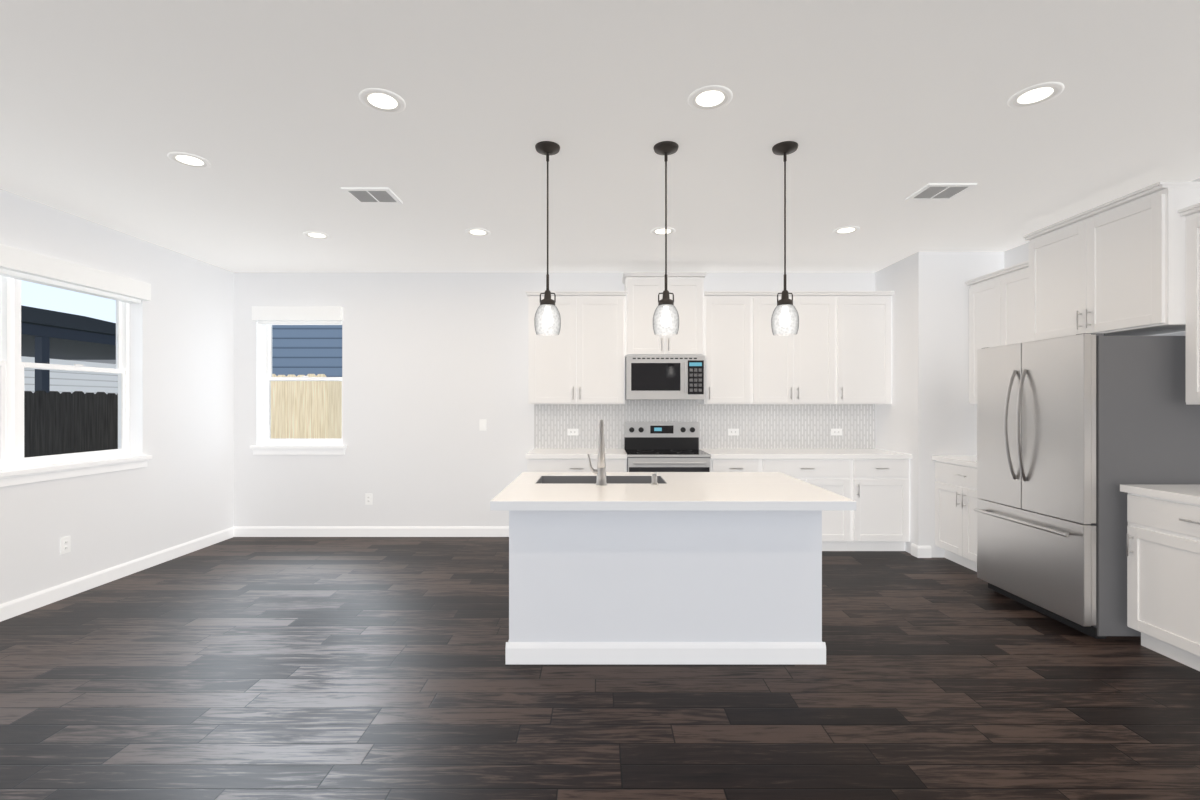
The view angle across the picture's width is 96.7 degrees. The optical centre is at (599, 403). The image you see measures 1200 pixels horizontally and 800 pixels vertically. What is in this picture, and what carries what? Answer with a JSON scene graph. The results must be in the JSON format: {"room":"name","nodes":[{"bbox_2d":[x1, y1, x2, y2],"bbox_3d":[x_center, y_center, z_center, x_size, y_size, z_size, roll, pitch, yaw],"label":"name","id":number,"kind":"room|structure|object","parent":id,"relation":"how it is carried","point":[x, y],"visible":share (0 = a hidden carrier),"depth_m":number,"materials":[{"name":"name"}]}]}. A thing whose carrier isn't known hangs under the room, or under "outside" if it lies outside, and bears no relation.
{"room":"kitchen","nodes":[
{"label":"kitchen","id":0,"kind":"room"},
{"bbox_2d":[0,189,233,603],"bbox_3d":[-3.900,0.005,1.165,0.200,2.740,8.730,0,0,0],"label":"wall","id":1,"kind":"structure","parent":0,"point":[178,490],"depth_m":4.47,"materials":[{"name":"white paint"}]},
{"bbox_2d":[60,536,70,554],"bbox_3d":[-3.795,1.002,3.788,0.008,0.115,0.070,0,0,0],"label":"outlet","id":2,"kind":"object","parent":1,"relation":"attached to","point":[65,544],"visible":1,"depth_m":3.78,"materials":[{"name":"white plastic"}]},
{"bbox_2d":[0,276,151,486],"bbox_3d":[-3.868,-0.193,3.555,0.225,1.435,1.840,0,0,0],"label":"window","id":3,"kind":"structure","parent":1,"relation":"in","point":[13,463],"depth_m":3.62,"materials":[{"name":"white plastic"}]},
{"bbox_2d":[0,244,150,303],"bbox_3d":[-3.814,-0.916,3.555,0.152,0.168,1.774,0,0,0],"label":"blind valance","id":4,"kind":"object","parent":3,"relation":"attached to","point":[23,265],"visible":1,"depth_m":3.77,"materials":[{"name":"white wood"}]},
{"bbox_2d":[0,527,233,621],"bbox_3d":[-3.792,1.323,1.157,0.014,0.105,8.715,0,0,0],"label":"baseboard","id":5,"kind":"structure","parent":1,"relation":"attached to","point":[21,605],"depth_m":4.06,"materials":[{"name":"white wood"}]},
{"bbox_2d":[234,272,874,525],"bbox_3d":[-0.574,0.005,5.630,6.853,2.740,0.200,0,0,0],"label":"wall","id":6,"kind":"structure","parent":0,"point":[434,368],"depth_m":5.53,"materials":[{"name":"white paint"}]},
{"bbox_2d":[250,325,346,454],"bbox_3d":[-3.116,-0.193,5.595,0.978,1.435,0.220,0,0,0],"label":"window","id":7,"kind":"structure","parent":6,"relation":"in","point":[302,446],"depth_m":5.63,"materials":[{"name":"white plastic"}]},
{"bbox_2d":[252,306,342,324],"bbox_3d":[-3.116,-0.916,5.544,0.912,0.168,0.152,0,0,0],"label":"blind valance","id":8,"kind":"object","parent":7,"relation":"attached to","point":[297,315],"visible":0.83,"depth_m":5.47,"materials":[{"name":"white"}]},
{"bbox_2d":[365,493,371,504],"bbox_3d":[-2.396,0.985,5.525,0.070,0.115,0.008,0,0,0],"label":"outlet","id":9,"kind":"object","parent":6,"relation":"attached to","point":[368,498],"visible":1,"depth_m":5.52,"materials":[{"name":"white plastic"}]},
{"bbox_2d":[233,526,508,536],"bbox_3d":[-2.237,1.323,5.522,3.126,0.105,0.014,0,0,0],"label":"baseboard","id":10,"kind":"structure","parent":6,"relation":"attached to","point":[371,531],"depth_m":5.52,"materials":[{"name":"white wood"}]},
{"bbox_2d":[479,419,485,430],"bbox_3d":[-1.214,0.218,5.524,0.070,0.115,0.010,0,0,0],"label":"light switch","id":11,"kind":"object","parent":6,"relation":"attached to","point":[482,424],"visible":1,"depth_m":5.52,"materials":[{"name":"white plastic"}]},
{"bbox_2d":[526,288,625,403],"bbox_3d":[-0.227,-0.547,5.355,0.946,1.099,0.325,0,0,0],"label":"upper cabinet","id":12,"kind":"object","parent":6,"relation":"attached to","point":[584,363],"depth_m":5.20,"materials":[{"name":"white wood"}]},
{"bbox_2d":[622,272,705,355],"bbox_3d":[0.631,-0.873,5.350,0.762,0.806,0.335,0,0,0],"label":"upper cabinet","id":13,"kind":"object","parent":6,"relation":"attached to","point":[643,289],"depth_m":5.19,"materials":[{"name":"white wood"}]},
{"bbox_2d":[625,356,704,399],"bbox_3d":[0.630,-0.253,5.294,0.752,0.420,0.444,0,0,0],"label":"microwave","id":14,"kind":"object","parent":13,"relation":"attached to","point":[664,377],"visible":1,"depth_m":5.11,"materials":[{"name":"grey metal"}]},
{"bbox_2d":[534,400,874,447],"bbox_3d":[1.084,0.255,5.525,3.532,0.640,0.008,0,0,0],"label":"tile backsplash","id":15,"kind":"structure","parent":6,"relation":"attached to","point":[784,425],"depth_m":5.52,"materials":[{"name":"white tile"}]},
{"bbox_2d":[567,429,578,434],"bbox_3d":[-0.280,0.290,5.516,0.115,0.070,0.008,0,0,0],"label":"outlet","id":16,"kind":"object","parent":15,"relation":"attached to","point":[572,431],"visible":1,"depth_m":5.51,"materials":[{"name":"white plastic"}]},
{"bbox_2d":[728,429,738,434],"bbox_3d":[1.380,0.290,5.516,0.115,0.070,0.008,0,0,0],"label":"outlet","id":17,"kind":"object","parent":15,"relation":"attached to","point":[733,431],"visible":1,"depth_m":5.51,"materials":[{"name":"white plastic"}]},
{"bbox_2d":[831,429,841,434],"bbox_3d":[2.448,0.290,5.516,0.115,0.070,0.008,0,0,0],"label":"outlet","id":18,"kind":"object","parent":15,"relation":"attached to","point":[836,431],"visible":1,"depth_m":5.51,"materials":[{"name":"white plastic"}]},
{"bbox_2d":[698,291,761,403],"bbox_3d":[1.284,-0.547,5.355,0.536,1.099,0.325,0,0,0],"label":"upper cabinet","id":19,"kind":"object","parent":6,"relation":"attached to","point":[733,358],"depth_m":5.20,"materials":[{"name":"white wood"}]},
{"bbox_2d":[762,291,845,403],"bbox_3d":[1.889,-0.547,5.355,0.970,1.099,0.325,0,0,0],"label":"upper cabinet","id":20,"kind":"object","parent":6,"relation":"attached to","point":[836,349],"depth_m":5.20,"materials":[{"name":"white wood"}]},
{"bbox_2d":[846,291,893,403],"bbox_3d":[2.538,-0.547,5.355,0.624,1.099,0.325,0,0,0],"label":"upper cabinet","id":21,"kind":"object","parent":6,"relation":"attached to","point":[868,313],"depth_m":5.20,"materials":[{"name":"white wood"}]},
{"bbox_2d":[0,537,1199,799],"bbox_3d":[-0.090,1.435,1.165,7.820,0.120,9.130,0,0,0],"label":"floor","id":22,"kind":"structure","parent":0,"point":[304,669],"depth_m":2.49,"materials":[{"name":"brown wood"}]},
{"bbox_2d":[527,460,626,471],"bbox_3d":[-0.212,0.938,5.203,0.916,0.876,0.631,0,0,0],"label":"base cabinet","id":23,"kind":"object","parent":22,"relation":"on","point":[532,465],"depth_m":4.89,"materials":[{"name":"white wood"}]},
{"bbox_2d":[525,448,626,459],"bbox_3d":[-0.217,0.479,5.197,0.930,0.040,0.647,0,0,0],"label":"countertop","id":24,"kind":"structure","parent":23,"relation":"on","point":[537,453],"depth_m":4.91,"materials":[{"name":"white stone"}]},
{"bbox_2d":[505,479,825,663],"bbox_3d":[0.347,0.940,3.185,1.692,0.870,0.740,0,0,0],"label":"kitchen island","id":25,"kind":"object","parent":22,"relation":"on","point":[605,567],"depth_m":2.83,"materials":[{"name":"white"}]},
{"bbox_2d":[490,483,855,510],"bbox_3d":[0.347,0.483,2.807,1.732,0.045,0.556,0,0,0],"label":"island countertop","id":26,"kind":"structure","parent":25,"relation":"on","point":[516,496],"depth_m":2.62,"materials":[{"name":"white stone"}]},
{"bbox_2d":[624,422,710,471],"bbox_3d":[0.630,0.780,5.159,0.762,1.190,0.715,0,0,0],"label":"electric range","id":27,"kind":"object","parent":22,"relation":"on","point":[661,446],"visible":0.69,"depth_m":5.43,"materials":[{"name":"silver metal"}]},
{"bbox_2d":[710,460,772,471],"bbox_3d":[1.283,0.938,5.203,0.537,0.876,0.631,0,0,0],"label":"base cabinet","id":28,"kind":"object","parent":22,"relation":"on","point":[715,465],"depth_m":4.89,"materials":[{"name":"white wood"}]},
{"bbox_2d":[773,460,860,550],"bbox_3d":[1.893,0.938,5.203,0.987,0.876,0.631,0,0,0],"label":"base cabinet","id":29,"kind":"object","parent":22,"relation":"on","point":[841,530],"depth_m":4.89,"materials":[{"name":"white wood"}]},
{"bbox_2d":[861,460,909,550],"bbox_3d":[2.542,0.938,5.203,0.616,0.876,0.631,0,0,0],"label":"base cabinet","id":30,"kind":"object","parent":22,"relation":"on","point":[874,483],"depth_m":4.90,"materials":[{"name":"white wood"}]},
{"bbox_2d":[699,448,911,459],"bbox_3d":[1.931,0.479,5.197,1.838,0.040,0.647,0,0,0],"label":"countertop","id":31,"kind":"structure","parent":30,"relation":"on","point":[716,453],"depth_m":4.91,"materials":[{"name":"white stone"}]},
{"bbox_2d":[932,455,979,571],"bbox_3d":[3.285,0.917,4.387,0.663,0.915,0.774,0,0,0],"label":"base cabinet","id":32,"kind":"object","parent":22,"relation":"on","point":[956,498],"visible":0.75,"depth_m":4.49,"materials":[{"name":"white wood"}]},
{"bbox_2d":[973,333,1199,638],"bbox_3d":[3.163,0.481,3.525,0.875,1.788,0.880,0,0,0],"label":"refrigerator","id":33,"kind":"object","parent":22,"relation":"on","point":[1074,432],"visible":0.96,"depth_m":3.15,"materials":[{"name":"silver metal"}]},
{"bbox_2d":[1126,492,1199,670],"bbox_3d":[3.302,0.938,2.622,0.631,0.876,0.836,0,0,0],"label":"base cabinet","id":34,"kind":"object","parent":22,"relation":"on","point":[1163,571],"depth_m":2.83,"materials":[{"name":"white wood"}]},
{"bbox_2d":[1120,484,1199,503],"bbox_3d":[3.295,0.479,2.245,0.645,0.040,1.610,0,0,0],"label":"countertop","id":35,"kind":"structure","parent":34,"relation":"on","point":[1186,493],"depth_m":2.87,"materials":[{"name":"white stone"}]},
{"bbox_2d":[0,0,1199,271],"bbox_3d":[-0.090,-1.425,1.165,7.820,0.120,9.130,0,0,0],"label":"ceiling","id":36,"kind":"structure","parent":0,"point":[878,110],"depth_m":2.61,"materials":[{"name":"white paint"}]},
{"bbox_2d":[167,152,210,168],"bbox_3d":[-2.294,-1.361,2.983,0.196,0.008,0.196,0,0,0],"label":"recessed light","id":37,"kind":"object","parent":36,"relation":"in","point":[189,160],"visible":1,"depth_m":2.97,"materials":[{"name":"white plastic"}]},
{"bbox_2d":[303,231,329,238],"bbox_3d":[-2.286,-1.361,4.307,0.196,0.008,0.196,0,0,0],"label":"recessed light","id":38,"kind":"object","parent":36,"relation":"in","point":[315,235],"visible":1,"depth_m":4.30,"materials":[{"name":"white plastic"}]},
{"bbox_2d":[341,187,402,203],"bbox_3d":[-1.483,-1.359,3.483,0.300,0.011,0.250,0,0,0],"label":"ceiling vent","id":39,"kind":"object","parent":36,"relation":"in","point":[372,195],"visible":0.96,"depth_m":3.47,"materials":[{"name":"white metal"}]},
{"bbox_2d":[359,88,405,113],"bbox_3d":[-0.978,-1.361,2.400,0.196,0.008,0.196,0,0,0],"label":"recessed light","id":40,"kind":"object","parent":36,"relation":"in","point":[381,100],"visible":1,"depth_m":2.39,"materials":[{"name":"white plastic"}]},
{"bbox_2d":[465,228,490,236],"bbox_3d":[-0.968,-1.361,4.232,0.196,0.008,0.196,0,0,0],"label":"recessed light","id":41,"kind":"object","parent":36,"relation":"in","point":[479,232],"visible":1,"depth_m":4.22,"materials":[{"name":"white plastic"}]},
{"bbox_2d":[534,141,560,335],"bbox_3d":[-0.278,-0.867,2.833,0.140,0.996,0.140,0,0,0],"label":"pendant light","id":42,"kind":"object","parent":36,"relation":"hanging from","point":[547,320],"visible":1,"depth_m":2.80,"materials":[{"name":"white glass"}]},
{"bbox_2d":[651,227,675,235],"bbox_3d":[0.497,-1.361,4.208,0.196,0.008,0.196,0,0,0],"label":"recessed light","id":43,"kind":"object","parent":36,"relation":"in","point":[659,231],"visible":0.92,"depth_m":4.20,"materials":[{"name":"white plastic"}]},
{"bbox_2d":[653,141,678,335],"bbox_3d":[0.350,-0.867,2.833,0.140,0.996,0.140,0,0,0],"label":"pendant light","id":44,"kind":"object","parent":36,"relation":"hanging from","point":[666,319],"visible":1,"depth_m":2.80,"materials":[{"name":"white glass"}]},
{"bbox_2d":[688,85,732,110],"bbox_3d":[0.491,-1.361,2.380,0.196,0.008,0.196,0,0,0],"label":"recessed light","id":45,"kind":"object","parent":36,"relation":"in","point":[710,98],"visible":1,"depth_m":2.37,"materials":[{"name":"white plastic"}]},
{"bbox_2d":[771,141,798,335],"bbox_3d":[0.983,-0.867,2.833,0.140,0.996,0.140,0,0,0],"label":"pendant light","id":46,"kind":"object","parent":36,"relation":"hanging from","point":[785,319],"visible":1,"depth_m":2.80,"materials":[{"name":"glass"}]},
{"bbox_2d":[832,226,859,234],"bbox_3d":[1.930,-1.361,4.184,0.196,0.008,0.196,0,0,0],"label":"recessed light","id":47,"kind":"object","parent":36,"relation":"in","point":[845,230],"visible":1,"depth_m":4.18,"materials":[{"name":"white plastic"}]},
{"bbox_2d":[905,183,976,199],"bbox_3d":[2.179,-1.359,3.418,0.300,0.011,0.250,0,0,0],"label":"ceiling vent","id":48,"kind":"object","parent":36,"relation":"in","point":[939,191],"visible":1,"depth_m":3.40,"materials":[{"name":"white metal"}]},
{"bbox_2d":[1007,82,1064,107],"bbox_3d":[1.922,-1.361,2.356,0.196,0.008,0.196,0,0,0],"label":"recessed light","id":49,"kind":"object","parent":36,"relation":"in","point":[1036,94],"visible":1,"depth_m":2.35,"materials":[{"name":"white plastic"}]},
{"bbox_2d":[542,475,657,478],"bbox_3d":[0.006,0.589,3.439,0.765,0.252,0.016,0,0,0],"label":"sink","id":50,"kind":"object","parent":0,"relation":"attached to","point":[543,476],"depth_m":3.43,"materials":[{"name":"silver metal"}]},
{"bbox_2d":[875,252,1003,557],"bbox_3d":[3.337,0.005,5.253,0.967,2.740,0.953,0,0,0],"label":"wall","id":51,"kind":"structure","parent":0,"point":[926,414],"depth_m":4.78,"materials":[{"name":"white paint"}]},
{"bbox_2d":[911,543,917,556],"bbox_3d":[2.845,1.323,4.824,0.014,0.105,0.093,0,0,0],"label":"baseboard","id":52,"kind":"structure","parent":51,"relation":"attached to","point":[913,549],"depth_m":4.82,"materials":[{"name":"white wood"}]},
{"bbox_2d":[917,546,930,557],"bbox_3d":[2.900,1.323,4.769,0.121,0.105,0.014,0,0,0],"label":"baseboard","id":53,"kind":"structure","parent":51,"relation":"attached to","point":[923,551],"depth_m":4.76,"materials":[{"name":"white wood"}]},
{"bbox_2d":[1004,178,1199,335],"bbox_3d":[3.720,0.005,0.788,0.200,2.740,7.977,0,0,0],"label":"wall","id":54,"kind":"structure","parent":0,"point":[1016,255],"depth_m":4.59,"materials":[{"name":"white paint"}]},
{"bbox_2d":[965,260,1028,403],"bbox_3d":[3.438,-0.546,4.387,0.358,1.099,0.774,0,0,0],"label":"upper cabinet","id":55,"kind":"object","parent":54,"relation":"attached to","point":[998,307],"visible":0.27,"depth_m":4.42,"materials":[{"name":"white wood"}]},
{"bbox_2d":[1023,181,1199,341],"bbox_3d":[3.390,-0.856,3.507,0.453,0.811,0.975,0,0,0],"label":"upper cabinet","id":56,"kind":"object","parent":54,"relation":"attached to","point":[1116,267],"visible":0.92,"depth_m":3.31,"materials":[{"name":"white wood"}]},
{"bbox_2d":[1178,203,1199,404],"bbox_3d":[3.455,-0.547,2.581,0.325,1.099,0.869,0,0,0],"label":"upper cabinet","id":57,"kind":"object","parent":54,"relation":"attached to","point":[1191,213],"visible":1,"depth_m":2.95,"materials":[{"name":"white wood"}]},
{"label":"outside","id":58,"kind":"structure","parent":0,"visible":0},
{"bbox_3d":[0.000,1.725,10.000,80.000,0.100,60.000,0,0,0],"label":"ground","id":59,"kind":"structure","parent":58,"visible":0},
{"bbox_2d":[23,356,115,363],"bbox_3d":[-22.504,-1.226,12.791,6.043,5.798,34.070,0,0,-5],"label":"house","id":60,"kind":"structure","parent":59,"relation":"on","point":[107,361],"depth_m":23.91,"materials":[{"name":"grey"}]},
{"bbox_2d":[21,305,117,394],"bbox_3d":[-13.075,-0.276,13.550,5.450,3.898,19.900,0,0,0],"label":"house","id":61,"kind":"structure","parent":59,"relation":"on","point":[55,336],"depth_m":12.13,"materials":[{"name":"grey"}]},
{"bbox_2d":[23,391,117,467],"bbox_3d":[-6.109,0.758,2.792,0.018,1.830,9.585,0,0,0],"label":"fence","id":62,"kind":"object","parent":59,"relation":"on","point":[56,422],"depth_m":6.12,"materials":[{"name":"black wood"}]},
{"bbox_2d":[271,374,341,437],"bbox_3d":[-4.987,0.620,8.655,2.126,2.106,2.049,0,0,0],"label":"fence","id":63,"kind":"object","parent":59,"relation":"on","point":[306,409],"depth_m":7.63,"materials":[{"name":"beige wood"}]},
{"bbox_2d":[272,325,341,376],"bbox_3d":[-3.000,-1.476,14.005,12.000,6.298,7.050,0,0,0],"label":"house","id":64,"kind":"structure","parent":59,"relation":"on","point":[306,350],"depth_m":10.53,"materials":[{"name":"blue"}]}
]}

